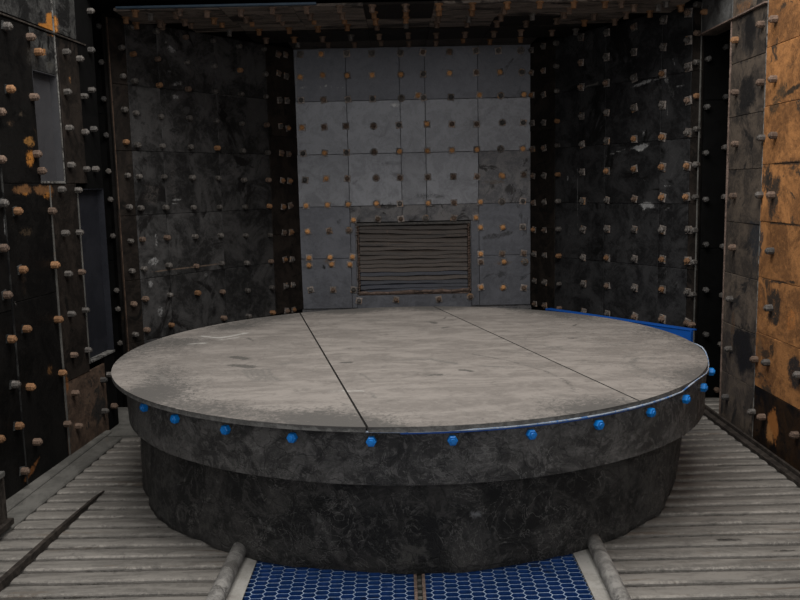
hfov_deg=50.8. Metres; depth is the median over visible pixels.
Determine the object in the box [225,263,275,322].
plate
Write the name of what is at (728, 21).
strip
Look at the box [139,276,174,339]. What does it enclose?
plate
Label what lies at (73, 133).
plate
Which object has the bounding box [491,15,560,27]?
plate
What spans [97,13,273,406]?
wall
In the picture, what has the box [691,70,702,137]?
plate
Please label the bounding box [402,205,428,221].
plate
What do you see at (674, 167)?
plate
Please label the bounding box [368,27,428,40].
plate
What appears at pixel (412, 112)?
plate
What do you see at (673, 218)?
plate
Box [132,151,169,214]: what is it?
plate
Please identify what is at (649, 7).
plate
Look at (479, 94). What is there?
washer
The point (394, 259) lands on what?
air vent
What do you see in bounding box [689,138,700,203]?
plate
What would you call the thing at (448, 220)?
trim
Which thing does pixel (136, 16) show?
plate
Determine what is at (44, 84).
wall recess
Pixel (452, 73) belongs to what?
plate
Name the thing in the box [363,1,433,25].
plate
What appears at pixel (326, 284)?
plate
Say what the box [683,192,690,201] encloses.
washer
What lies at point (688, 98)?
washer
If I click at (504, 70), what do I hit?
plate
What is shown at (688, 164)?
washer
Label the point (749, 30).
plate
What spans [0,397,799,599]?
floor
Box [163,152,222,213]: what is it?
plate
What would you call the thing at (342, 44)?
plate
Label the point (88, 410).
plate
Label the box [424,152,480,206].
plate
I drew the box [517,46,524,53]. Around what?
washer
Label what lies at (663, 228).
washer
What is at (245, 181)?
plate
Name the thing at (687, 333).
panel
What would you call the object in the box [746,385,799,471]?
plate
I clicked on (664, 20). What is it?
washer
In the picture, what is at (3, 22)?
washer
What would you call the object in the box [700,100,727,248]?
plate
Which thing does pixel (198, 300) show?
plate
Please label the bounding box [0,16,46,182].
plate
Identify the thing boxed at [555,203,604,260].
plate
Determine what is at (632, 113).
plate
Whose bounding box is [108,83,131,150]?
plate
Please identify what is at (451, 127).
plate
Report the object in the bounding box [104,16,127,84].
plate
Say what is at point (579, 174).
plate
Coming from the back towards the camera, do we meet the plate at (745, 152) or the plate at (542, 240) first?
the plate at (542, 240)
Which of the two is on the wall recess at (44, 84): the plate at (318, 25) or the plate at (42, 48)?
the plate at (42, 48)
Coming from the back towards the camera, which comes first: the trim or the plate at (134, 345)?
the trim
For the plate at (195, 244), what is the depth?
6.05 m
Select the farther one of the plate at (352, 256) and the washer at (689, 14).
the plate at (352, 256)
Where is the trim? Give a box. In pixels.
[357,220,469,291]
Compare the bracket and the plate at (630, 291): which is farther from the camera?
the plate at (630, 291)
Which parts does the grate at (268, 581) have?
edge rail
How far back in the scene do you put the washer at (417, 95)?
6.82 m
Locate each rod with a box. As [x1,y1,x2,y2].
[0,151,27,485]
[49,185,70,455]
[77,193,90,363]
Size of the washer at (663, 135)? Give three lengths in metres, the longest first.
0.056 x 0.056 x 0.010 m
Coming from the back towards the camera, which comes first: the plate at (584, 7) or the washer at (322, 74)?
the washer at (322, 74)
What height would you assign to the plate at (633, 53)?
0.431 m
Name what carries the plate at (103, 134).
attached to the wall
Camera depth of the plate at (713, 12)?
5.09 m
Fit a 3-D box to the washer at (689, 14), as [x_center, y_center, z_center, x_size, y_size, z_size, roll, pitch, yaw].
[1.851,-1.842,5.395,0.010,0.058,0.058,-6,18,-31]
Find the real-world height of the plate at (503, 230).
0.448 m
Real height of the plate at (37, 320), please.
0.928 m
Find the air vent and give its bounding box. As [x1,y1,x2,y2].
[355,221,470,294]
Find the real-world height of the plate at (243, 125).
0.430 m
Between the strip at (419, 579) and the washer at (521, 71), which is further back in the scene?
the washer at (521, 71)
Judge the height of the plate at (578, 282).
0.431 m
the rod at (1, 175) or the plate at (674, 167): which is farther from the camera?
the plate at (674, 167)
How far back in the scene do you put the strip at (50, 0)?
4.52 m
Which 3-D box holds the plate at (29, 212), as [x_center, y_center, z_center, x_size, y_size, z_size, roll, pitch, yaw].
[-1.832,-0.295,4.206,0.058,0.568,0.464,-1,8,4]
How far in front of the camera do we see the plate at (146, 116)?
5.64 m
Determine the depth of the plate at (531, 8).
5.26 m
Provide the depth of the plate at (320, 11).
5.25 m
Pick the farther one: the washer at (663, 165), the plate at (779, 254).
the washer at (663, 165)
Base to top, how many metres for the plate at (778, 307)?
0.298 m
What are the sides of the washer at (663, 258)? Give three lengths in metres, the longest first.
0.054 x 0.054 x 0.010 m
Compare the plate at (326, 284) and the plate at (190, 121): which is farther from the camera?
the plate at (326, 284)
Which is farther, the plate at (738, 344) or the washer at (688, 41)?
the washer at (688, 41)
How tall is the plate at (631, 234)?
0.430 m
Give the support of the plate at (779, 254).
attached to the wall
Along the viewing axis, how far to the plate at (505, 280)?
7.03 m
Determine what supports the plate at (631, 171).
attached to the wall at (690, 3)
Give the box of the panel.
[545,308,696,341]
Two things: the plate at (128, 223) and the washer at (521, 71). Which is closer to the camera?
the plate at (128, 223)
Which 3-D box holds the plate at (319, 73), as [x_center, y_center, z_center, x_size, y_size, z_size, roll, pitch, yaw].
[-0.647,-1.810,6.795,0.417,0.443,0.052,-1,8,0]
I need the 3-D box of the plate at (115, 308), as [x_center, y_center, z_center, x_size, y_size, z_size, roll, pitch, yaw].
[-1.877,0.074,5.592,0.064,0.669,0.058,-1,8,0]
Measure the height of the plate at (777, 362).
0.298 m
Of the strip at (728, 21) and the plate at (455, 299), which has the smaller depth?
the strip at (728, 21)
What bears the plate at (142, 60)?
attached to the wall at (100, 16)
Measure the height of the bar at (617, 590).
0.062 m
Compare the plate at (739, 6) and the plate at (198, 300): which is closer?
the plate at (739, 6)
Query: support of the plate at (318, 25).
attached to the ceiling
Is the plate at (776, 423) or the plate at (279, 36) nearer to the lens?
the plate at (776, 423)
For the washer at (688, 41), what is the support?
in the plate at (677, 45)
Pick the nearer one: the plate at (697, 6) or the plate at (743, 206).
the plate at (743, 206)
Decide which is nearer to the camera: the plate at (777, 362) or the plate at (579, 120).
the plate at (777, 362)
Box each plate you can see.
[0,0,52,30]
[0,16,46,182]
[0,155,12,312]
[0,310,29,499]
[3,184,60,302]
[11,292,71,485]
[28,26,55,75]
[49,184,92,383]
[52,0,76,39]
[55,37,90,182]
[64,363,108,453]
[74,0,102,188]
[91,13,106,113]
[98,114,115,259]
[102,352,118,429]
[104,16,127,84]
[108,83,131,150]
[108,261,122,361]
[113,8,165,29]
[113,151,135,215]
[117,216,139,280]
[121,280,143,343]
[124,20,162,87]
[126,341,143,352]
[128,85,165,151]
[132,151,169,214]
[136,214,172,278]
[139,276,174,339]
[144,335,169,343]
[147,7,232,26]
[156,25,217,93]
[160,89,220,152]
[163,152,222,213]
[166,211,224,274]
[170,269,226,333]
[188,22,244,36]
[213,36,268,98]
[216,94,270,154]
[219,6,299,23]
[219,153,272,210]
[222,209,273,268]
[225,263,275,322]
[237,20,306,35]
[245,30,312,43]
[265,45,296,136]
[268,136,299,235]
[273,233,303,313]
[288,42,317,49]
[292,2,365,20]
[293,48,345,103]
[296,101,349,156]
[297,154,351,208]
[299,206,352,260]
[301,258,352,308]
[303,19,367,32]
[315,41,371,48]
[343,47,399,102]
[347,100,402,155]
[348,153,403,206]
[349,223,357,307]
[350,205,404,223]
[355,293,473,307]
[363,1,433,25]
[367,18,429,30]
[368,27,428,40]
[371,39,426,47]
[397,47,426,101]
[400,100,425,152]
[401,153,426,204]
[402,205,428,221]
[424,45,479,100]
[424,98,479,153]
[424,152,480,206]
[425,38,481,46]
[427,26,489,39]
[427,204,478,221]
[429,17,493,27]
[432,0,504,22]
[471,220,478,304]
[476,45,529,99]
[477,150,529,204]
[477,203,529,256]
[477,254,529,304]
[478,97,529,152]
[484,24,551,42]
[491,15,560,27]
[497,0,577,21]
[528,38,555,131]
[529,130,554,228]
[530,226,554,308]
[543,24,580,36]
[553,26,606,92]
[554,86,605,148]
[555,145,604,204]
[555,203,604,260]
[555,257,603,314]
[571,0,647,20]
[602,13,662,86]
[603,77,661,144]
[603,141,660,203]
[603,203,658,265]
[603,261,658,322]
[632,0,689,17]
[657,266,686,326]
[658,5,693,78]
[658,71,692,141]
[658,138,691,203]
[658,204,688,268]
[683,269,697,332]
[684,204,699,269]
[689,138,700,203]
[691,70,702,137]
[692,2,703,70]
[698,248,723,396]
[700,0,732,32]
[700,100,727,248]
[704,29,730,99]
[720,370,753,436]
[722,321,755,386]
[723,272,757,333]
[725,221,759,279]
[726,169,761,224]
[728,111,763,169]
[729,53,765,117]
[730,3,767,64]
[733,0,767,16]
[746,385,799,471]
[749,332,799,409]
[754,163,799,224]
[756,100,799,163]
[757,277,799,348]
[759,221,799,286]
[765,36,799,106]
[767,0,799,47]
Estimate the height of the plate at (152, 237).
0.428 m
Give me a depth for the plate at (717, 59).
5.36 m
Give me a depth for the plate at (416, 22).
5.76 m
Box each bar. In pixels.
[0,490,103,591]
[115,2,315,8]
[206,542,245,599]
[587,534,631,599]
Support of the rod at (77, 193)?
attached to the wall recess at (91, 201)
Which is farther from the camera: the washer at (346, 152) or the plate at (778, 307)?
the washer at (346, 152)
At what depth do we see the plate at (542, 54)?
6.69 m
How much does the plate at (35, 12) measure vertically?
0.798 m
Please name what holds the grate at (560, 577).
on the floor
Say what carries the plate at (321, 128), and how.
attached to the wall at (517, 306)
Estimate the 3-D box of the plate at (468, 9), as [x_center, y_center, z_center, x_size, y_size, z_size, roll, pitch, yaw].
[0.422,-1.811,5.298,0.428,0.058,0.453,-1,8,0]
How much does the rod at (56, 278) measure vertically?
1.490 m
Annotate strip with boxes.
[0,12,85,45]
[50,0,65,183]
[106,17,128,351]
[417,574,422,599]
[693,3,702,342]
[698,1,767,35]
[719,20,731,414]
[752,0,768,437]
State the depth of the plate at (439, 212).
6.95 m
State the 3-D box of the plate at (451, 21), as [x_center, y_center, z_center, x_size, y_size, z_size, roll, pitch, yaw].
[0.421,-1.888,5.729,0.428,0.058,0.418,-1,8,0]
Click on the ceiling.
(100, 6)
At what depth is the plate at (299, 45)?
6.59 m
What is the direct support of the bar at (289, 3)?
attached to the ceiling
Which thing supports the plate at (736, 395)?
attached to the wall
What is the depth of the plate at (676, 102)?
5.55 m
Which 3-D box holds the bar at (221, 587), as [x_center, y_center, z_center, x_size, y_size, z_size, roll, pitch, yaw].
[-0.647,1.056,2.895,0.063,0.063,1.111,-1,8,1]
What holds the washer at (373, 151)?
in the plate at (374, 127)
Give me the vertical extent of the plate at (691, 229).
0.428 m
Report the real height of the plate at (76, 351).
1.068 m
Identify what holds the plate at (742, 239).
attached to the wall
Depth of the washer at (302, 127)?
6.85 m
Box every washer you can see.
[1,20,6,31]
[299,124,305,130]
[319,71,326,78]
[343,149,349,155]
[370,148,377,155]
[372,174,379,181]
[397,71,404,78]
[414,92,421,99]
[450,173,456,179]
[473,121,479,127]
[476,91,482,98]
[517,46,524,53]
[518,68,525,75]
[520,171,526,177]
[631,135,637,142]
[659,69,666,78]
[659,132,666,141]
[659,162,666,171]
[659,192,666,201]
[659,255,666,263]
[660,15,667,23]
[660,225,666,234]
[683,161,691,170]
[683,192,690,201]
[684,8,692,17]
[684,61,692,72]
[684,128,692,136]
[685,35,691,44]
[685,95,691,105]
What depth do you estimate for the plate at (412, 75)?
6.80 m
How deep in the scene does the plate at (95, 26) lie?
5.39 m
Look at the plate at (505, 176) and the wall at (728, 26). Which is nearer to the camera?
the wall at (728, 26)
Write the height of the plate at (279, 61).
0.693 m
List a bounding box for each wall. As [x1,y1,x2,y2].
[3,183,95,368]
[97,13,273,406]
[263,43,301,315]
[302,60,530,312]
[531,37,556,310]
[557,0,705,345]
[704,23,730,35]
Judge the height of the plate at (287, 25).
0.058 m
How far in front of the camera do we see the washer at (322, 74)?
6.80 m
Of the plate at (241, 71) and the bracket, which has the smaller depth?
the bracket
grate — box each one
[242,561,417,599]
[421,554,592,599]
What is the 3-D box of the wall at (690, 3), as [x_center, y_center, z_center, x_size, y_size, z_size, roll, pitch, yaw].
[1.632,-0.737,6.097,0.080,2.650,1.417,-6,9,-29]
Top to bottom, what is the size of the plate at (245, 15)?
0.058 m
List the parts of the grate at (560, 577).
edge rail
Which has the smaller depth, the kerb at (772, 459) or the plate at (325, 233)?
the kerb at (772, 459)
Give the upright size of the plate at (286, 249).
0.654 m
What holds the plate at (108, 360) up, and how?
on the floor
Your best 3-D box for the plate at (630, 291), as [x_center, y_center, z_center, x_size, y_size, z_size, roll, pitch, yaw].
[1.643,-0.051,6.059,0.052,0.418,0.529,-6,9,-29]
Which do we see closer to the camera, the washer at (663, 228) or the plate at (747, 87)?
the plate at (747, 87)
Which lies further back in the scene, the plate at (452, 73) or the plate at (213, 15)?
the plate at (452, 73)
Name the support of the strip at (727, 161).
attached to the wall
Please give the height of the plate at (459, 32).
0.058 m
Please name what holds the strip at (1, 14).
on the plate at (18, 127)
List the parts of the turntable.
plate, plate, seal cord, plate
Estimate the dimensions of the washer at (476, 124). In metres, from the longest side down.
0.054 x 0.054 x 0.010 m
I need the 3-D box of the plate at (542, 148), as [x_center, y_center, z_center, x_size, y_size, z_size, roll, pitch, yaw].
[1.139,-0.967,6.788,0.050,0.778,0.312,-6,9,-30]
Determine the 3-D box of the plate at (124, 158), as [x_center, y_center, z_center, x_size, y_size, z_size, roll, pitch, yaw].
[-1.795,-0.766,5.528,0.058,0.423,0.139,4,9,34]
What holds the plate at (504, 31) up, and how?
attached to the ceiling
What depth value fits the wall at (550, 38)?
6.82 m
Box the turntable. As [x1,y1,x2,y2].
[111,306,714,573]
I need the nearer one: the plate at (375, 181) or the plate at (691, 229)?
the plate at (691, 229)
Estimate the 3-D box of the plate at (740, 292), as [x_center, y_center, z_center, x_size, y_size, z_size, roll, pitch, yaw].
[1.931,0.011,4.814,0.056,0.298,0.468,-1,8,0]
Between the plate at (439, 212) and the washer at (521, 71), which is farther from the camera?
the plate at (439, 212)
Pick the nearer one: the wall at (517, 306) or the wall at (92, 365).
the wall at (92, 365)
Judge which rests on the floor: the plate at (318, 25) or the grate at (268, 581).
the grate at (268, 581)
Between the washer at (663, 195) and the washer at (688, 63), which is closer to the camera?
the washer at (688, 63)
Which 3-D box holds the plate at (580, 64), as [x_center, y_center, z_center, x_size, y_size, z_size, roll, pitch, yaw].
[1.333,-1.780,6.297,0.061,0.432,0.552,-6,9,-29]
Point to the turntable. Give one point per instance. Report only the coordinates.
(421, 439)
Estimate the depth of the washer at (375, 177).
6.91 m
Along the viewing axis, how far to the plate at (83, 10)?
4.88 m
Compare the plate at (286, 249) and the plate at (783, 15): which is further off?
the plate at (286, 249)
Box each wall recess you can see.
[32,69,64,183]
[77,189,114,363]
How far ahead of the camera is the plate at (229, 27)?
5.78 m
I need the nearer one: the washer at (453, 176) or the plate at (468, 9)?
the plate at (468, 9)
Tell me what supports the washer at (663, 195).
in the plate at (674, 167)
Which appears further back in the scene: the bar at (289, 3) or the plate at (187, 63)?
the plate at (187, 63)
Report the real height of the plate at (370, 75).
0.443 m
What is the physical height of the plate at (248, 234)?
0.433 m
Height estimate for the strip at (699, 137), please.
2.550 m
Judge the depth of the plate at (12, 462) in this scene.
3.99 m
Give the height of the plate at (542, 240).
0.673 m
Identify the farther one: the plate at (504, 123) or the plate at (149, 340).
the plate at (504, 123)
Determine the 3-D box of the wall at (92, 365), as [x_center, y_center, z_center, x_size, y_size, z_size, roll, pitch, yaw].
[-2.018,-0.627,3.821,0.080,3.200,2.536,-1,8,4]
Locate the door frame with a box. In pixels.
[83,183,100,365]
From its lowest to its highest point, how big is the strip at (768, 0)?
3.100 m
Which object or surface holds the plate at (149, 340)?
attached to the wall at (100, 16)
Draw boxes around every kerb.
[0,430,121,538]
[703,405,799,486]
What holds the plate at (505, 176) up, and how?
attached to the wall at (517, 306)
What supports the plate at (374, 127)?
attached to the wall at (517, 306)
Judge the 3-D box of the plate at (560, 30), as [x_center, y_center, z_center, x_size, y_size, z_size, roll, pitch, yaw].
[1.184,-1.950,6.156,0.220,0.058,0.438,-1,8,0]
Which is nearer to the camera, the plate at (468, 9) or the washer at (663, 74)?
the plate at (468, 9)
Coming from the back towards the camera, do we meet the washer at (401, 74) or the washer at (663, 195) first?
the washer at (401, 74)
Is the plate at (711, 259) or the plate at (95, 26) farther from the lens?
the plate at (711, 259)
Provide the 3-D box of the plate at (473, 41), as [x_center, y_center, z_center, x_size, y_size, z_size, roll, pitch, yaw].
[0.419,-2.003,6.575,0.428,0.058,0.429,-1,8,0]
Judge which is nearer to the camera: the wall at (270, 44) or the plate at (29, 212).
the plate at (29, 212)
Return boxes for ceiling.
[90,0,697,46]
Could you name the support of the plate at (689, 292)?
attached to the wall at (690, 3)
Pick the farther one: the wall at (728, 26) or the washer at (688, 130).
the washer at (688, 130)
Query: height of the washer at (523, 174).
0.054 m
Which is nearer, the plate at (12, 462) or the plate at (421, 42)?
the plate at (12, 462)
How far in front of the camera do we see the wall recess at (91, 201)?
5.05 m
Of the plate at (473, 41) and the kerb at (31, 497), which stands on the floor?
the kerb at (31, 497)
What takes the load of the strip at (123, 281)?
attached to the wall at (100, 16)
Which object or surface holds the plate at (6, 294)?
attached to the wall at (92, 365)
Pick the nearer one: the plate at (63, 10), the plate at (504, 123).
the plate at (63, 10)
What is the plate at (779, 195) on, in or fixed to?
attached to the wall
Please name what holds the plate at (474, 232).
attached to the wall at (517, 306)
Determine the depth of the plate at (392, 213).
6.95 m
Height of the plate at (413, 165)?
0.423 m
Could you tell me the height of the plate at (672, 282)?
0.418 m
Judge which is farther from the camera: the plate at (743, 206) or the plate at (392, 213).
the plate at (392, 213)
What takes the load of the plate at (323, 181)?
attached to the wall at (517, 306)
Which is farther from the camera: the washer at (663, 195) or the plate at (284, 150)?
the plate at (284, 150)
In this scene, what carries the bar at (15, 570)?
on the floor
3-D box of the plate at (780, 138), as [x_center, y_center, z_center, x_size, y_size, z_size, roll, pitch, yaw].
[1.913,-0.828,4.160,0.056,0.298,0.617,-1,8,0]
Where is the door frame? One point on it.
(98, 362)
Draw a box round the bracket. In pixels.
[0,471,13,534]
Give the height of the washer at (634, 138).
0.052 m
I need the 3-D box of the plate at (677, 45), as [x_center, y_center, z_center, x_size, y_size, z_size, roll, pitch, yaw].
[1.798,-1.683,5.499,0.055,0.430,0.280,-6,9,-29]
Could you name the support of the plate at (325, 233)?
attached to the wall at (517, 306)
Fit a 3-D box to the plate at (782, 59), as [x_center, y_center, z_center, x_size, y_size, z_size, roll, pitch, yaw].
[1.907,-1.125,4.115,0.056,0.298,0.608,-1,8,0]
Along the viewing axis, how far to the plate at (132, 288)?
5.64 m

